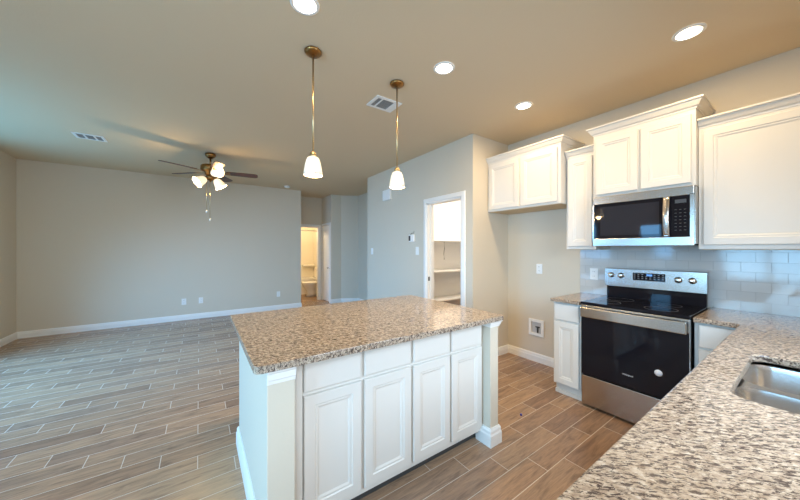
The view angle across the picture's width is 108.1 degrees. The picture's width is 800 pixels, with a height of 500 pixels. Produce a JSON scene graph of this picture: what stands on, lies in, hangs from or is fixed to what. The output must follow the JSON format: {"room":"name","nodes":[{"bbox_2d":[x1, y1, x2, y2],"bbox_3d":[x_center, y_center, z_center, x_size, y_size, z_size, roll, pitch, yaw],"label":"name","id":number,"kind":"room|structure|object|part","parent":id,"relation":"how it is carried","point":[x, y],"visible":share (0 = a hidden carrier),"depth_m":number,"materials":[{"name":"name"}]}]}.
{"room":"kitchen","nodes":[
{"label":"kitchen","id":0,"kind":"room"},
{"bbox_2d":[0,151,15,338],"bbox_3d":[-3.870,-0.007,1.394,0.120,2.785,7.675,0,0,-35],"label":"wall","id":1,"kind":"structure","parent":0,"point":[7,162],"depth_m":4.28,"materials":[{"name":"beige paint"}]},
{"bbox_2d":[16,159,300,331],"bbox_3d":[-4.188,-0.007,5.767,4.330,2.785,0.120,0,0,-35],"label":"wall","id":2,"kind":"structure","parent":0,"point":[94,245],"depth_m":5.31,"materials":[{"name":"beige paint"}]},
{"bbox_2d":[0,303,301,346],"bbox_3d":[-4.067,1.333,5.607,4.578,0.105,1.003,0,0,-44],"label":"baseboard","id":3,"kind":"structure","parent":2,"relation":"attached to","point":[71,329],"depth_m":5.24,"materials":[{"name":"white wood"}]},
{"bbox_2d":[301,227,316,276],"bbox_3d":[-3.100,-0.007,8.598,1.920,2.785,2.070,0,0,-35],"label":"wall","id":4,"kind":"structure","parent":0,"point":[308,238],"depth_m":9.70,"materials":[{"name":"beige paint"}]},
{"bbox_2d":[301,196,321,298],"bbox_3d":[-2.708,-0.007,7.671,1.270,2.785,0.100,0,0,-35],"label":"wall","id":5,"kind":"structure","parent":0,"point":[311,208],"depth_m":7.85,"materials":[{"name":"beige paint"}]},
{"bbox_2d":[301,224,320,299],"bbox_3d":[-2.523,0.360,7.790,0.780,2.050,0.120,0,0,-35],"label":"trim","id":6,"kind":"structure","parent":5,"relation":"attached to","point":[318,227],"depth_m":7.94,"materials":[{"name":"white wood"}]},
{"bbox_2d":[0,294,634,499],"bbox_3d":[-1.613,1.445,4.417,7.830,0.120,10.640,0,0,-35],"label":"floor","id":7,"kind":"structure","parent":0,"point":[148,411],"depth_m":2.25,"materials":[{"name":"brown tile"}]},
{"bbox_2d":[301,277,315,294],"bbox_3d":[-3.405,1.155,9.040,1.670,0.460,0.745,0,0,-35],"label":"bathtub","id":8,"kind":"object","parent":7,"relation":"on","point":[303,290],"visible":0.09,"depth_m":8.94,"materials":[{"name":"white ceramic"}]},
{"bbox_2d":[302,268,316,296],"bbox_3d":[-2.566,0.988,8.620,0.687,0.795,0.470,0,0,-35],"label":"toilet","id":9,"kind":"object","parent":7,"relation":"on","point":[310,286],"visible":0.56,"depth_m":8.48,"materials":[{"name":"white ceramic"}]},
{"bbox_3d":[-2.642,0.972,8.568,0.504,0.045,0.380,0,0,-35],"label":"seat","id":10,"kind":"part","parent":9,"relation":"part of","materials":[{"name":"white ceramic"}]},
{"bbox_3d":[-2.637,1.190,8.571,0.510,0.390,0.370,0,0,-35],"label":"bowl","id":11,"kind":"part","parent":9,"relation":"part of","materials":[{"name":"white ceramic"}]},
{"bbox_2d":[236,320,502,499],"bbox_3d":[-0.215,0.944,2.074,1.576,0.883,1.070,0,0,-35],"label":"kitchen island","id":12,"kind":"object","parent":7,"relation":"on","point":[347,427],"visible":0.72,"depth_m":1.58,"materials":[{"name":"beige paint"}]},
{"bbox_3d":[-0.504,0.536,1.238,0.115,0.068,0.021,0,0,-35],"label":"cap moulding","id":13,"kind":"part","parent":12,"relation":"part of","materials":[{"name":"white wood"}]},
{"bbox_3d":[-0.330,0.600,1.451,0.299,0.154,0.019,0,0,-35],"label":"drawer","id":14,"kind":"part","parent":12,"relation":"part of","materials":[{"name":"white wood"}]},
{"bbox_3d":[-0.330,0.983,1.451,0.299,0.575,0.019,0,0,-35],"label":"door","id":15,"kind":"part","parent":12,"relation":"part of","materials":[{"name":"white wood"}]},
{"bbox_2d":[230,295,502,374],"bbox_3d":[-0.233,0.485,2.063,1.607,0.032,1.122,0,0,-35],"label":"island countertop","id":16,"kind":"structure","parent":12,"relation":"on","point":[273,340],"depth_m":1.74,"materials":[{"name":"stone"}]},
{"bbox_3d":[-0.218,1.323,2.074,1.572,0.125,1.066,0,0,-35],"label":"baseboard","id":17,"kind":"part","parent":12,"relation":"part of","materials":[{"name":"white wood"}]},
{"bbox_3d":[-0.065,0.600,1.635,0.309,0.154,0.019,0,0,-35],"label":"drawer","id":18,"kind":"part","parent":12,"relation":"part of","materials":[{"name":"white wood"}]},
{"bbox_3d":[-0.065,0.983,1.635,0.309,0.575,0.019,0,0,-35],"label":"door","id":19,"kind":"part","parent":12,"relation":"part of","materials":[{"name":"white wood"}]},
{"bbox_3d":[0.200,0.600,1.818,0.300,0.154,0.019,0,0,-35],"label":"drawer","id":20,"kind":"part","parent":12,"relation":"part of","materials":[{"name":"white wood"}]},
{"bbox_3d":[0.200,0.983,1.818,0.300,0.575,0.019,0,0,-35],"label":"door","id":21,"kind":"part","parent":12,"relation":"part of","materials":[{"name":"white wood"}]},
{"bbox_3d":[0.459,0.600,1.997,0.298,0.154,0.019,0,0,-35],"label":"drawer","id":22,"kind":"part","parent":12,"relation":"part of","materials":[{"name":"white wood"}]},
{"bbox_3d":[0.459,0.983,1.997,0.298,0.575,0.019,0,0,-35],"label":"door","id":23,"kind":"part","parent":12,"relation":"part of","materials":[{"name":"white wood"}]},
{"bbox_3d":[0.645,0.526,2.098,0.132,0.048,0.132,0,0,-35],"label":"cap moulding","id":24,"kind":"part","parent":12,"relation":"part of","materials":[{"name":"white wood"}]},
{"bbox_2d":[554,302,582,400],"bbox_3d":[1.796,0.944,2.877,0.607,0.883,0.246,0,0,-35],"label":"base cabinet","id":25,"kind":"object","parent":7,"relation":"on","point":[568,373],"visible":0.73,"depth_m":2.70,"materials":[{"name":"white wood"}]},
{"bbox_3d":[1.554,0.594,2.710,0.019,0.153,0.220,0,0,-35],"label":"drawer","id":26,"kind":"part","parent":25,"relation":"part of","materials":[{"name":"white wood"}]},
{"bbox_3d":[1.554,0.978,2.710,0.019,0.585,0.220,0,0,-35],"label":"door","id":27,"kind":"part","parent":25,"relation":"part of","materials":[{"name":"white wood"}]},
{"bbox_2d":[550,292,606,304],"bbox_3d":[1.783,0.485,2.874,0.632,0.032,0.256,0,0,-35],"label":"countertop","id":28,"kind":"structure","parent":25,"relation":"on","point":[576,298],"depth_m":2.80,"materials":[{"name":"stone"}]},
{"bbox_2d":[580,267,708,423],"bbox_3d":[2.039,0.784,2.452,0.647,1.202,0.702,0,0,-35],"label":"electric range","id":29,"kind":"object","parent":7,"relation":"on","point":[638,339],"visible":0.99,"depth_m":2.34,"materials":[{"name":"black glass"}]},
{"bbox_3d":[1.828,1.236,2.307,0.041,0.254,0.694,0,0,-35],"label":"storage drawer","id":30,"kind":"part","parent":29,"relation":"part of","materials":[{"name":"silver metal"}]},
{"bbox_3d":[1.790,0.547,2.280,0.042,0.085,0.676,0,0,-35],"label":"handle","id":31,"kind":"part","parent":29,"relation":"part of","materials":[{"name":"silver metal"}]},
{"bbox_3d":[1.828,0.794,2.307,0.041,0.610,0.694,0,0,-35],"label":"oven door","id":32,"kind":"part","parent":29,"relation":"part of","materials":[{"name":"black glass"}]},
{"bbox_2d":[581,296,706,318],"bbox_3d":[2.027,0.473,2.445,0.545,0.020,0.700,0,0,-35],"label":"cooktop","id":33,"kind":"object","parent":29,"relation":"in","point":[660,308],"depth_m":2.37,"materials":[{"name":"black glass"}]},
{"bbox_3d":[2.227,0.251,2.599,0.003,0.068,0.228,0,0,-35],"label":"touch panel","id":34,"kind":"part","parent":29,"relation":"part of","materials":[{"name":"black glass"}]},
{"bbox_3d":[2.270,0.269,2.612,0.085,0.172,0.700,0,0,-35],"label":"control panel","id":35,"kind":"part","parent":29,"relation":"part of","materials":[{"name":"silver metal"}]},
{"bbox_3d":[2.329,0.259,2.429,0.031,0.052,0.052,0,0,-35],"label":"knob","id":36,"kind":"part","parent":29,"relation":"part of","materials":[{"name":"silver metal"}]},
{"bbox_3d":[2.023,0.794,2.018,0.048,0.610,0.005,0,0,-35],"label":"edge trim","id":37,"kind":"part","parent":29,"relation":"part of","materials":[{"name":"silver metal"}]},
{"bbox_3d":[2.377,0.259,2.358,0.031,0.052,0.052,0,0,-35],"label":"knob","id":38,"kind":"part","parent":29,"relation":"part of","materials":[{"name":"silver metal"}]},
{"bbox_2d":[695,322,757,366],"bbox_3d":[2.357,0.944,2.066,0.607,0.883,0.269,0,0,-35],"label":"base cabinet","id":39,"kind":"object","parent":7,"relation":"on","point":[708,337],"visible":0.09,"depth_m":1.95,"materials":[{"name":"white wood"}]},
{"bbox_3d":[2.121,0.978,1.890,0.019,0.585,0.247,0,0,-35],"label":"door","id":40,"kind":"part","parent":39,"relation":"part of","materials":[{"name":"white wood"}]},
{"bbox_3d":[2.121,0.594,1.890,0.019,0.153,0.247,0,0,-35],"label":"drawer","id":41,"kind":"part","parent":39,"relation":"part of","materials":[{"name":"white wood"}]},
{"bbox_3d":[1.386,0.943,0.897,2.300,0.883,0.631,0,0,-35],"label":"base cabinet","id":42,"kind":"object","parent":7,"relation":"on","visible":0},
{"bbox_2d":[556,307,799,499],"bbox_3d":[1.554,0.485,1.152,2.967,0.032,0.861,0,0,-35],"label":"countertop","id":43,"kind":"structure","parent":42,"relation":"on","point":[702,440],"depth_m":0.71,"materials":[{"name":"stone"}]},
{"bbox_2d":[733,362,799,414],"bbox_3d":[1.448,0.620,0.948,0.710,0.212,0.482,0,0,-35],"label":"sink","id":44,"kind":"object","parent":43,"relation":"in","point":[768,385],"visible":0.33,"depth_m":1.21,"materials":[{"name":"silver metal"}]},
{"bbox_3d":[1.296,0.601,0.842,0.300,0.168,0.442,0,0,-35],"label":"bowl","id":45,"kind":"part","parent":44,"relation":"part of","materials":[{"name":"silver metal"}]},
{"bbox_3d":[1.588,0.621,1.044,0.330,0.208,0.442,0,0,-35],"label":"bowl","id":46,"kind":"part","parent":44,"relation":"part of","materials":[{"name":"silver metal"}]},
{"bbox_2d":[322,194,335,299],"bbox_3d":[-1.935,-0.007,7.774,0.120,2.785,0.810,0,0,-35],"label":"wall","id":47,"kind":"structure","parent":0,"point":[328,202],"depth_m":7.46,"materials":[{"name":"beige paint"}]},
{"bbox_2d":[323,225,328,301],"bbox_3d":[-1.968,0.371,7.712,0.107,2.003,0.535,0,0,-35],"label":"door","id":48,"kind":"structure","parent":47,"relation":"in","point":[325,228],"depth_m":7.73,"materials":[{"name":"white wood"}]},
{"bbox_2d":[322,222,330,302],"bbox_3d":[-1.973,0.347,7.708,0.018,2.075,0.655,0,0,-35],"label":"trim","id":49,"kind":"structure","parent":47,"relation":"attached to","point":[329,223],"depth_m":7.47,"materials":[{"name":"white wood"}]},
{"bbox_2d":[336,193,366,299],"bbox_3d":[-0.827,-0.007,6.850,0.650,2.785,2.210,0,0,-35],"label":"wall","id":50,"kind":"structure","parent":0,"point":[351,211],"depth_m":7.56,"materials":[{"name":"beige paint"}]},
{"bbox_2d":[330,298,362,303],"bbox_3d":[-0.772,1.333,6.998,2.127,0.105,0.572,0,0,37],"label":"baseboard","id":51,"kind":"structure","parent":50,"relation":"attached to","point":[339,300],"depth_m":7.55,"materials":[{"name":"white wood"}]},
{"bbox_2d":[0,0,799,197],"bbox_3d":[-1.707,-1.460,4.552,7.830,0.120,10.970,0,0,-35],"label":"ceiling","id":52,"kind":"structure","parent":0,"point":[173,81],"depth_m":2.30,"materials":[{"name":"beige paint"}]},
{"bbox_2d":[70,131,107,141],"bbox_3d":[-3.856,-1.395,3.607,0.280,0.010,0.220,0,0,-35],"label":"ceiling vent","id":53,"kind":"object","parent":52,"relation":"in","point":[76,134],"visible":1,"depth_m":3.59,"materials":[{"name":"grey metal"}]},
{"bbox_2d":[158,152,257,220],"bbox_3d":[-2.738,-0.904,4.236,1.189,0.990,1.189,0,0,-35],"label":"ceiling fan","id":54,"kind":"object","parent":52,"relation":"hanging from","point":[214,172],"visible":1,"depth_m":4.17,"materials":[{"name":"gold metal"}]},
{"bbox_3d":[-2.967,-1.130,3.880,0.131,0.032,0.422,0,0,28],"label":"blade","id":55,"kind":"part","parent":54,"relation":"part of","materials":[{"name":"brown wood"}]},
{"bbox_3d":[-3.177,-1.130,4.315,0.422,0.032,0.131,0,0,10],"label":"blade","id":56,"kind":"part","parent":54,"relation":"part of","materials":[{"name":"brown wood"}]},
{"bbox_3d":[-2.833,-0.960,4.102,0.176,0.173,0.162,0,0,-35],"label":"lamp shade","id":57,"kind":"part","parent":54,"relation":"part of","materials":[{"name":"white glass"}]},
{"bbox_3d":[-2.609,-1.092,4.107,0.146,0.167,0.168,0,0,29],"label":"lamp shade","id":58,"kind":"part","parent":54,"relation":"part of","materials":[{"name":"white glass"}]},
{"bbox_3d":[-2.488,-1.130,3.945,0.131,0.032,0.422,0,0,-44],"label":"blade","id":59,"kind":"part","parent":54,"relation":"part of","materials":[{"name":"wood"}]},
{"bbox_3d":[-2.627,-0.945,4.240,0.171,0.171,0.167,0,0,-35],"label":"lamp shade","id":60,"kind":"part","parent":54,"relation":"part of","materials":[{"name":"white glass"}]},
{"bbox_3d":[-2.828,-1.130,4.649,0.131,0.032,0.422,0,0,-8],"label":"blade","id":61,"kind":"part","parent":54,"relation":"part of","materials":[{"name":"brown wood"}]},
{"bbox_3d":[-2.402,-1.130,4.421,0.422,0.032,0.131,0,0,-26],"label":"blade","id":62,"kind":"part","parent":54,"relation":"part of","materials":[{"name":"brown wood"}]},
{"bbox_2d":[290,0,319,15],"bbox_3d":[-0.543,-1.396,1.655,0.164,0.006,0.164,0,0,-35],"label":"recessed light","id":63,"kind":"object","parent":52,"relation":"in","point":[304,7],"visible":1,"depth_m":1.67,"materials":[{"name":"white glass"}]},
{"bbox_2d":[303,46,322,177],"bbox_3d":[-0.614,-0.960,2.048,0.132,0.880,0.132,0,0,-35],"label":"pendant light","id":64,"kind":"object","parent":52,"relation":"hanging from","point":[312,168],"visible":1,"depth_m":2.03,"materials":[{"name":"white glass"}]},
{"bbox_3d":[-0.614,-1.020,2.048,0.011,0.700,0.011,0,0,-35],"label":"stem","id":65,"kind":"part","parent":64,"relation":"part of","materials":[{"name":"gold metal"}]},
{"bbox_3d":[-0.614,-0.587,2.048,0.132,0.133,0.132,0,0,-35],"label":"lamp shade","id":66,"kind":"part","parent":64,"relation":"part of","materials":[{"name":"white glass"}]},
{"bbox_2d":[366,95,401,112],"bbox_3d":[-0.152,-1.395,2.791,0.275,0.010,0.215,0,0,-35],"label":"ceiling vent","id":67,"kind":"object","parent":52,"relation":"in","point":[379,102],"visible":0.98,"depth_m":2.78,"materials":[{"name":"grey metal"}]},
{"bbox_2d":[389,79,404,188],"bbox_3d":[-0.025,-0.960,2.446,0.132,0.880,0.132,0,0,-35],"label":"pendant light","id":68,"kind":"object","parent":52,"relation":"hanging from","point":[396,181],"visible":1,"depth_m":2.43,"materials":[{"name":"white glass"}]},
{"bbox_3d":[-0.025,-1.020,2.446,0.011,0.700,0.011,0,0,-35],"label":"stem","id":69,"kind":"part","parent":68,"relation":"part of","materials":[{"name":"gold metal"}]},
{"bbox_3d":[-0.025,-0.587,2.446,0.132,0.133,0.132,0,0,-35],"label":"lamp shade","id":70,"kind":"part","parent":68,"relation":"part of","materials":[{"name":"white glass"}]},
{"bbox_2d":[433,61,454,74],"bbox_3d":[0.341,-1.396,2.241,0.164,0.006,0.164,0,0,-35],"label":"recessed light","id":71,"kind":"object","parent":52,"relation":"in","point":[445,67],"visible":1,"depth_m":2.23,"materials":[{"name":"white"}]},
{"bbox_2d":[515,101,532,109],"bbox_3d":[1.206,-1.396,2.828,0.164,0.006,0.164,0,0,-35],"label":"recessed light","id":72,"kind":"object","parent":52,"relation":"in","point":[523,105],"visible":1,"depth_m":2.82,"materials":[{"name":"white"}]},
{"bbox_2d":[671,23,706,41],"bbox_3d":[1.866,-1.396,1.873,0.164,0.006,0.164,0,0,-35],"label":"recessed light","id":73,"kind":"object","parent":52,"relation":"in","point":[686,33],"visible":1,"depth_m":1.87,"materials":[{"name":"white"}]},
{"bbox_2d":[367,137,464,299],"bbox_3d":[0.136,-0.007,4.692,0.120,2.785,2.555,0,0,-35],"label":"wall","id":74,"kind":"structure","parent":0,"point":[394,268],"depth_m":4.66,"materials":[{"name":"beige paint"}]},
{"bbox_2d":[383,189,391,200],"bbox_3d":[-0.228,-0.945,5.070,0.046,0.180,0.240,0,0,-35],"label":"door chime","id":75,"kind":"object","parent":74,"relation":"attached to","point":[387,194],"visible":1,"depth_m":5.01,"materials":[{"name":"white plastic"}]},
{"bbox_2d":[409,233,414,241],"bbox_3d":[0.180,-0.196,4.495,0.029,0.162,0.130,0,0,-35],"label":"thermostat","id":76,"kind":"object","parent":74,"relation":"attached to","point":[411,237],"visible":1,"depth_m":4.48,"materials":[{"name":"white plastic"}]},
{"bbox_2d":[424,190,465,306],"bbox_3d":[0.627,0.328,3.968,0.140,2.115,0.815,0,0,-35],"label":"trim","id":77,"kind":"structure","parent":74,"relation":"attached to","point":[429,203],"depth_m":4.21,"materials":[{"name":"white wood"}]},
{"bbox_2d":[434,200,460,305],"bbox_3d":[1.264,-0.007,5.083,2.180,2.785,1.915,0,0,-35],"label":"wall","id":78,"kind":"structure","parent":0,"point":[447,216],"depth_m":5.89,"materials":[{"name":"white paint"}]},
{"bbox_2d":[434,293,460,301],"bbox_3d":[0.852,0.968,5.573,2.058,0.075,0.400,0,0,-35],"label":"shelf","id":79,"kind":"object","parent":78,"relation":"attached to","point":[452,296],"visible":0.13,"depth_m":5.58,"materials":[{"name":"white wood"}]},
{"bbox_2d":[434,240,460,244],"bbox_3d":[0.863,-0.128,5.557,2.058,0.075,0.440,0,0,-35],"label":"shelf","id":80,"kind":"object","parent":78,"relation":"attached to","point":[436,242],"visible":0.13,"depth_m":5.73,"materials":[{"name":"white wood"}]},
{"bbox_2d":[434,268,460,272],"bbox_3d":[0.852,0.438,5.573,2.058,0.075,0.400,0,0,-35],"label":"shelf","id":81,"kind":"object","parent":78,"relation":"attached to","point":[455,269],"visible":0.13,"depth_m":5.51,"materials":[{"name":"white wood"}]},
{"bbox_2d":[465,134,507,346],"bbox_3d":[1.793,-0.007,4.212,2.300,2.785,0.120,0,0,-35],"label":"wall","id":82,"kind":"structure","parent":0,"point":[486,232],"depth_m":3.62,"materials":[{"name":"beige paint"}]},
{"bbox_2d":[508,47,799,370],"bbox_3d":[2.320,-0.007,2.756,0.129,2.785,2.875,0,0,-35],"label":"wall","id":83,"kind":"structure","parent":0,"point":[539,237],"depth_m":2.64,"materials":[{"name":"beige paint"}]},
{"bbox_2d":[498,344,553,367],"bbox_3d":[1.387,1.333,3.378,0.716,0.105,1.000,0,0,-35],"label":"baseboard","id":84,"kind":"structure","parent":83,"relation":"attached to","point":[527,354],"depth_m":3.67,"materials":[{"name":"white wood"}]},
{"bbox_2d":[486,134,584,214],"bbox_3d":[1.533,-0.799,3.383,0.462,0.673,0.945,0,0,-35],"label":"upper cabinet","id":85,"kind":"object","parent":83,"relation":"attached to","point":[532,177],"visible":0.92,"depth_m":3.19,"materials":[{"name":"white wood"}]},
{"bbox_3d":[1.237,-0.764,3.469,0.019,0.551,0.410,0,0,-35],"label":"door","id":86,"kind":"part","parent":85,"relation":"part of","materials":[{"name":"white wood"}]},
{"bbox_3d":[1.533,-1.101,3.383,0.462,0.070,0.945,0,0,-35],"label":"crown moulding","id":87,"kind":"part","parent":85,"relation":"part of","materials":[{"name":"white wood"}]},
{"bbox_3d":[1.482,-0.764,3.114,0.019,0.551,0.407,0,0,-35],"label":"door","id":88,"kind":"part","parent":85,"relation":"part of","materials":[{"name":"white wood"}]},
{"bbox_2d":[529,318,543,337],"bbox_3d":[1.676,0.965,3.569,0.022,0.200,0.195,0,0,-35],"label":"water supply box","id":89,"kind":"object","parent":83,"relation":"attached to","point":[536,327],"visible":1,"depth_m":3.57,"materials":[{"name":"white plastic"}]},
{"bbox_2d":[536,264,541,273],"bbox_3d":[1.702,0.240,3.544,0.008,0.120,0.074,0,0,-35],"label":"wall outlet","id":90,"kind":"object","parent":83,"relation":"attached to","point":[538,266],"visible":1,"depth_m":3.54,"materials":[{"name":"white plastic"}]},
{"bbox_2d":[564,144,609,249],"bbox_3d":[1.898,-0.493,2.943,0.362,0.995,0.272,0,0,-35],"label":"upper cabinet","id":91,"kind":"object","parent":83,"relation":"attached to","point":[580,161],"visible":0.76,"depth_m":2.86,"materials":[{"name":"white wood"}]},
{"bbox_3d":[1.898,-0.959,2.943,0.362,0.065,0.272,0,0,-35],"label":"crown moulding","id":92,"kind":"part","parent":91,"relation":"part of","materials":[{"name":"white wood"}]},
{"bbox_3d":[1.777,-0.465,2.864,0.019,0.874,0.220,0,0,-35],"label":"door","id":93,"kind":"part","parent":91,"relation":"part of","materials":[{"name":"white wood"}]},
{"bbox_2d":[590,268,597,279],"bbox_3d":[2.036,0.260,3.045,0.008,0.120,0.074,0,0,-35],"label":"wall outlet","id":94,"kind":"object","parent":83,"relation":"attached to","point":[593,271],"visible":1,"depth_m":3.04,"materials":[{"name":"white plastic"}]},
{"bbox_2d":[586,94,715,197],"bbox_3d":[2.144,-0.797,2.530,0.427,0.648,0.774,0,0,-35],"label":"upper cabinet","id":95,"kind":"object","parent":83,"relation":"attached to","point":[658,148],"visible":0.87,"depth_m":2.36,"materials":[{"name":"white wood"}]},
{"bbox_3d":[1.906,-0.753,2.562,0.019,0.509,0.310,0,0,-35],"label":"door","id":96,"kind":"part","parent":95,"relation":"part of","materials":[{"name":"white wood"}]},
{"bbox_2d":[592,185,698,245],"bbox_3d":[2.120,-0.250,2.510,0.473,0.446,0.675,0,0,-35],"label":"microwave","id":97,"kind":"object","parent":95,"relation":"attached to","point":[668,216],"visible":0.96,"depth_m":2.34,"materials":[{"name":"silver metal"}]},
{"bbox_3d":[1.950,-0.250,2.459,0.026,0.309,0.532,0,0,-35],"label":"door glass","id":98,"kind":"part","parent":97,"relation":"part of","materials":[{"name":"black glass"}]},
{"bbox_3d":[2.055,-0.251,2.237,0.055,0.304,0.040,0,0,-35],"label":"handle","id":99,"kind":"part","parent":97,"relation":"part of","materials":[{"name":"silver metal"}]},
{"bbox_3d":[2.341,-0.256,2.254,0.385,0.430,0.004,0,0,-35],"label":"panel","id":100,"kind":"part","parent":97,"relation":"part of","materials":[{"name":"silver metal"}]},
{"bbox_3d":[2.144,-1.085,2.530,0.427,0.072,0.774,0,0,-35],"label":"crown moulding","id":101,"kind":"part","parent":95,"relation":"part of","materials":[{"name":"white wood"}]},
{"bbox_3d":[2.092,-0.753,2.293,0.019,0.509,0.302,0,0,-35],"label":"door","id":102,"kind":"part","parent":95,"relation":"part of","materials":[{"name":"white wood"}]},
{"bbox_2d":[697,92,799,249],"bbox_3d":[2.618,-0.483,1.902,0.362,0.975,0.886,0,0,-35],"label":"upper cabinet","id":103,"kind":"object","parent":83,"relation":"attached to","point":[749,156],"visible":1,"depth_m":1.97,"materials":[{"name":"white wood"}]},
{"bbox_3d":[2.618,-0.939,1.902,0.362,0.065,0.886,0,0,-35],"label":"crown moulding","id":104,"kind":"part","parent":103,"relation":"part of","materials":[{"name":"white wood"}]}
]}

